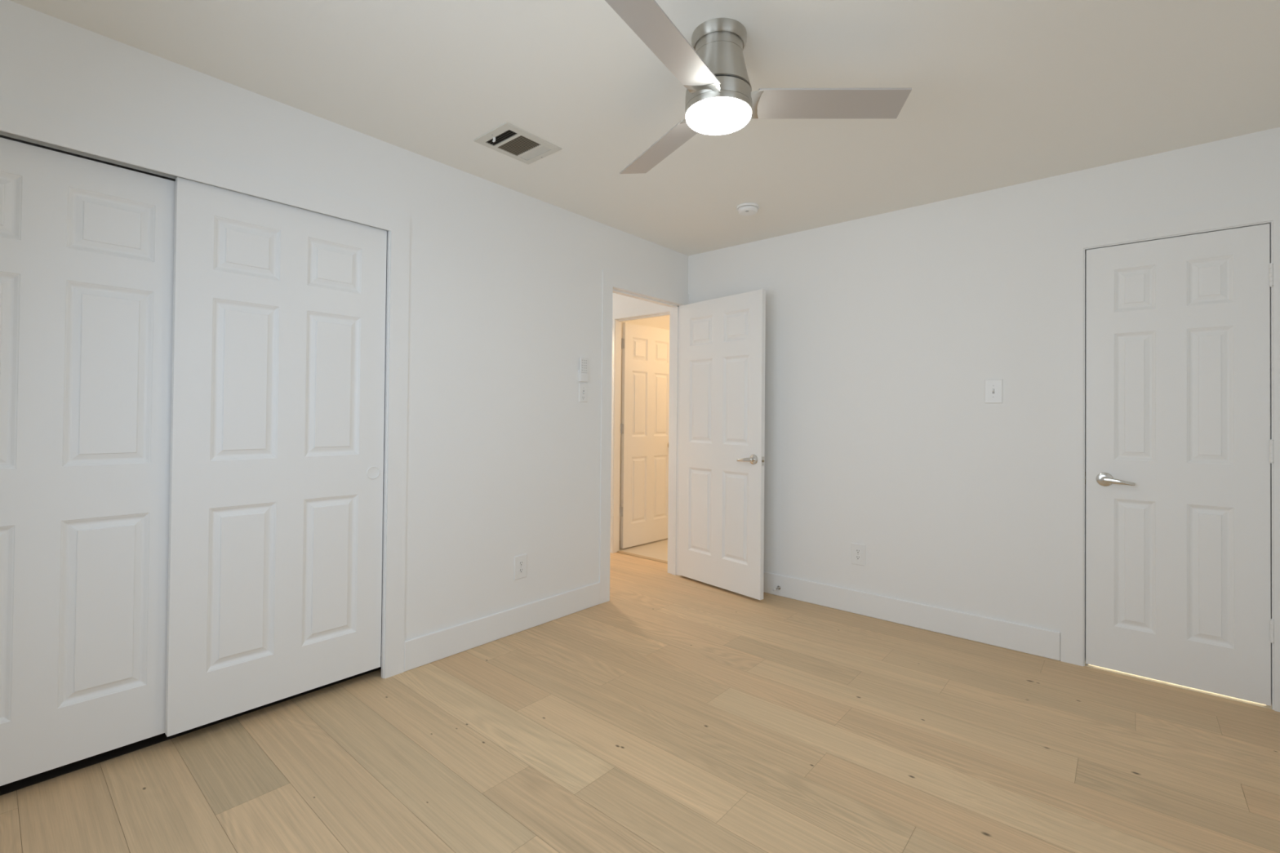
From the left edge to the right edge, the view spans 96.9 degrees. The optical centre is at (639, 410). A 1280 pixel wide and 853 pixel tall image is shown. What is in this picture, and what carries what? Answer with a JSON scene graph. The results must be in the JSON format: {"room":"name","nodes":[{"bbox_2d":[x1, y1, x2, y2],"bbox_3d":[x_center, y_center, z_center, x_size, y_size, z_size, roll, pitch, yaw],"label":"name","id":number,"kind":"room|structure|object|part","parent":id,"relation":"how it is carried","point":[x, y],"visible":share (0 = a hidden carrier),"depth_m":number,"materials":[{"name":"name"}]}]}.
{"room":"empty bedroom","nodes":[
{"label":"empty bedroom","id":0,"kind":"room"},
{"bbox_2d":[0,134,386,624],"bbox_3d":[-1.965,-0.013,2.330,0.665,2.440,1.800,0,-1,41],"label":"wall","id":1,"kind":"structure","parent":0,"point":[1,135],"depth_m":2.44,"materials":[{"name":"white paint"}]},
{"bbox_2d":[0,0,688,678],"bbox_3d":[-0.986,0.002,2.873,0.115,2.440,4.200,0,-1,41],"label":"wall","id":2,"kind":"structure","parent":0,"point":[504,452],"depth_m":2.88,"materials":[{"name":"white paint"}]},
{"bbox_2d":[0,130,384,230],"bbox_3d":[-1.690,-0.866,2.061,0.098,0.058,1.524,0,-1,41],"label":"track","id":3,"kind":"object","parent":2,"relation":"attached to","point":[2,133],"visible":0.22,"depth_m":1.90,"materials":[{"name":"silver metal"}]},
{"bbox_2d":[0,137,175,786],"bbox_3d":[-1.918,0.158,1.811,0.034,1.987,0.760,0,-1,41],"label":"door","id":4,"kind":"structure","parent":3,"relation":"hanging from","point":[86,246],"depth_m":1.87,"materials":[{"name":"white paint"}]},
{"bbox_2d":[164,177,386,737],"bbox_3d":[-1.429,0.166,2.316,0.038,1.992,0.757,0,-1,41],"label":"door","id":5,"kind":"structure","parent":3,"relation":"hanging from","point":[274,592],"depth_m":2.25,"materials":[{"name":"white paint"}]},
{"bbox_3d":[-1.201,0.281,2.555,0.004,0.060,0.060,0,-1,41],"label":"finger pull","id":6,"kind":"part","parent":5,"relation":"part of","materials":[{"name":"white paint"}]},
{"bbox_2d":[0,100,409,679],"bbox_3d":[-1.692,0.142,2.044,0.123,2.128,1.708,0,-1,41],"label":"trim","id":7,"kind":"structure","parent":2,"relation":"attached to","point":[15,119],"depth_m":2.58,"materials":[{"name":"white paint"}]},
{"bbox_2d":[404,582,599,671],"bbox_3d":[-0.679,1.157,3.133,0.011,0.142,1.293,0,-1,41],"label":"baseboard","id":8,"kind":"structure","parent":2,"relation":"attached to","point":[428,648],"depth_m":3.01,"materials":[{"name":"white paint"}]},
{"bbox_2d":[514,553,527,580],"bbox_3d":[-0.663,0.870,3.154,0.008,0.130,0.084,0,-1,41],"label":"wall outlet","id":9,"kind":"object","parent":2,"relation":"attached to","point":[520,561],"visible":1,"depth_m":3.15,"materials":[{"name":"white plastic"}]},
{"bbox_2d":[518,567,523,573],"bbox_3d":[-0.661,0.890,3.152,0.002,0.029,0.034,0,-1,41],"label":"receptacle","id":10,"kind":"object","parent":9,"relation":"attached to","point":[520,569],"depth_m":3.15,"materials":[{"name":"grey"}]},
{"bbox_2d":[518,560,524,566],"bbox_3d":[-0.660,0.851,3.152,0.002,0.029,0.034,0,-1,41],"label":"receptacle","id":11,"kind":"object","parent":9,"relation":"attached to","point":[521,563],"depth_m":3.15,"materials":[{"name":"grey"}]},
{"bbox_2d":[577,357,588,382],"bbox_3d":[-0.350,-0.252,3.507,0.021,0.148,0.066,0,-1,41],"label":"remote","id":12,"kind":"object","parent":2,"relation":"attached to","point":[583,376],"visible":1,"depth_m":3.50,"materials":[{"name":"white plastic"}]},
{"bbox_2d":[578,382,587,402],"bbox_3d":[-0.348,-0.110,3.514,0.016,0.116,0.072,0,-1,41],"label":"switch plate","id":13,"kind":"object","parent":2,"relation":"attached to","point":[583,388],"visible":1,"depth_m":3.51,"materials":[{"name":"white plastic"}]},
{"bbox_2d":[599,269,688,604],"bbox_3d":[0.018,0.173,4.040,0.131,2.142,0.961,0,-1,41],"label":"trim","id":14,"kind":"structure","parent":2,"relation":"attached to","point":[612,282],"depth_m":3.88,"materials":[{"name":"white paint"}]},
{"bbox_2d":[678,288,765,599],"bbox_3d":[0.541,0.220,3.972,0.087,2.020,0.774,1,-1,-39],"label":"door","id":15,"kind":"structure","parent":2,"relation":"in","point":[722,415],"depth_m":3.93,"materials":[{"name":"white paint"}]},
{"bbox_3d":[0.686,0.325,3.740,0.019,0.030,0.122,1,-1,-44],"label":"lever","id":16,"kind":"part","parent":15,"relation":"part of","materials":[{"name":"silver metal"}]},
{"bbox_2d":[0,537,1279,852],"bbox_3d":[0.167,1.286,3.243,5.450,0.102,6.500,0,-1,41],"label":"floor","id":17,"kind":"structure","parent":0,"point":[670,713],"depth_m":2.01,"materials":[{"name":"brown wood"}]},
{"bbox_2d":[617,551,667,564],"bbox_3d":[0.083,1.255,4.790,0.722,0.016,0.048,0,-1,41],"label":"threshold","id":18,"kind":"object","parent":17,"relation":"on","point":[620,552],"visible":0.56,"depth_m":4.82,"materials":[{"name":"beige wood"}]},
{"bbox_2d":[612,293,670,540],"bbox_3d":[0.991,0.048,5.393,3.900,2.440,2.200,0,-1,41],"label":"wall","id":19,"kind":"structure","parent":0,"point":[621,304],"depth_m":5.00,"materials":[{"name":"white paint"}]},
{"bbox_2d":[609,306,670,553],"bbox_3d":[0.055,0.209,4.815,0.834,2.088,0.123,0,-1,41],"label":"trim","id":20,"kind":"structure","parent":19,"relation":"attached to","point":[616,319],"depth_m":5.00,"materials":[{"name":"white paint"}]},
{"bbox_2d":[619,322,669,548],"bbox_3d":[0.105,0.227,5.345,0.103,2.036,0.723,0,-1,43],"label":"door","id":21,"kind":"structure","parent":19,"relation":"in","point":[644,425],"depth_m":5.31,"materials":[{"name":"white paint"}]},
{"bbox_2d":[9,0,1279,255],"bbox_3d":[0.263,-1.268,1.824,3.385,0.100,4.240,0,-1,41],"label":"ceiling","id":22,"kind":"structure","parent":0,"point":[1004,93],"depth_m":2.10,"materials":[{"name":"white paint"}]},
{"bbox_2d":[473,121,561,164],"bbox_3d":[-0.556,-1.204,2.591,0.247,0.026,0.307,0,-1,41],"label":"ceiling vent","id":23,"kind":"object","parent":22,"relation":"in","point":[508,139],"visible":1,"depth_m":2.58,"materials":[{"name":"white metal"}]},
{"bbox_2d":[736,202,759,215],"bbox_3d":[0.634,-1.178,3.334,0.132,0.040,0.132,0,-1,41],"label":"smoke detector","id":24,"kind":"object","parent":22,"relation":"attached to","point":[748,208],"visible":1,"depth_m":3.29,"materials":[{"name":"white plastic"}]},
{"bbox_2d":[604,0,911,173],"bbox_3d":[0.169,-1.079,1.807,1.080,0.280,1.022,0,-1,41],"label":"ceiling fan","id":25,"kind":"object","parent":22,"relation":"hanging from","point":[720,99],"visible":1,"depth_m":1.78,"materials":[{"name":"silver metal"}]},
{"bbox_3d":[0.086,-0.995,2.156,0.122,0.035,0.488,1,-1,-28],"label":"blade","id":26,"kind":"part","parent":25,"relation":"part of","materials":[{"name":"silver metal"}]},
{"bbox_3d":[0.071,-1.001,1.543,0.122,0.035,0.488,0,-1,32],"label":"blade","id":27,"kind":"part","parent":25,"relation":"part of","materials":[{"name":"silver metal"}]},
{"bbox_2d":[685,97,751,134],"bbox_3d":[0.255,-0.953,1.845,0.212,0.030,0.212,0,-1,41],"label":"diffuser","id":28,"kind":"object","parent":25,"relation":"attached to","point":[704,115],"depth_m":1.81,"materials":[{"name":"white glass"}]},
{"bbox_3d":[0.609,-0.993,1.837,0.488,0.035,0.122,1,-1,2],"label":"blade","id":29,"kind":"part","parent":25,"relation":"part of","materials":[{"name":"silver metal"}]},
{"bbox_2d":[688,127,1279,632],"bbox_3d":[1.629,0.032,3.338,3.245,2.440,0.115,0,-1,41],"label":"wall","id":30,"kind":"structure","parent":0,"point":[885,332],"depth_m":3.21,"materials":[{"name":"white paint"}]},
{"bbox_2d":[772,586,780,591],"bbox_3d":[0.911,1.194,3.792,0.026,0.026,0.077,0,-1,41],"label":"door stop","id":31,"kind":"object","parent":30,"relation":"attached to","point":[778,587],"visible":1,"depth_m":3.80,"materials":[{"name":"silver metal"}]},
{"bbox_2d":[851,542,865,566],"bbox_3d":[1.342,0.885,3.488,0.084,0.130,0.008,0,-1,41],"label":"wall outlet","id":32,"kind":"object","parent":30,"relation":"attached to","point":[858,550],"visible":1,"depth_m":3.48,"materials":[{"name":"white plastic"}]},
{"bbox_2d":[855,555,861,559],"bbox_3d":[1.340,0.905,3.486,0.034,0.029,0.002,0,-1,41],"label":"receptacle","id":33,"kind":"object","parent":32,"relation":"attached to","point":[857,557],"depth_m":3.48,"materials":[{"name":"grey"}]},
{"bbox_2d":[855,548,861,554],"bbox_3d":[1.340,0.866,3.486,0.034,0.029,0.002,0,-1,41],"label":"receptacle","id":34,"kind":"object","parent":32,"relation":"attached to","point":[858,551],"depth_m":3.48,"materials":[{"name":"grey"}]},
{"bbox_2d":[763,571,1060,660],"bbox_3d":[1.223,1.179,3.583,2.309,0.142,0.011,0,-1,41],"label":"baseboard","id":35,"kind":"structure","parent":30,"relation":"attached to","point":[1046,643],"depth_m":3.24,"materials":[{"name":"white paint"}]},
{"bbox_2d":[984,378,1002,403],"bbox_3d":[1.889,-0.102,3.031,0.084,0.128,0.016,0,-1,41],"label":"light switch","id":36,"kind":"object","parent":30,"relation":"attached to","point":[993,388],"visible":1,"depth_m":3.03,"materials":[{"name":"white plastic"}]},
{"bbox_2d":[1060,197,1279,711],"bbox_3d":[2.453,0.182,2.623,0.806,2.140,0.123,0,-1,41],"label":"trim","id":37,"kind":"structure","parent":30,"relation":"attached to","point":[1074,245],"depth_m":2.79,"materials":[{"name":"white paint"}]},
{"bbox_2d":[1084,223,1274,706],"bbox_3d":[2.416,0.224,2.577,0.624,2.026,0.085,0,-1,41],"label":"door","id":38,"kind":"structure","parent":30,"relation":"in","point":[1180,446],"depth_m":2.56,"materials":[{"name":"white paint"}]},
{"bbox_3d":[2.252,0.335,2.672,0.122,0.030,0.019,0,-1,44],"label":"lever","id":39,"kind":"part","parent":38,"relation":"part of","materials":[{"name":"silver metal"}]}
]}

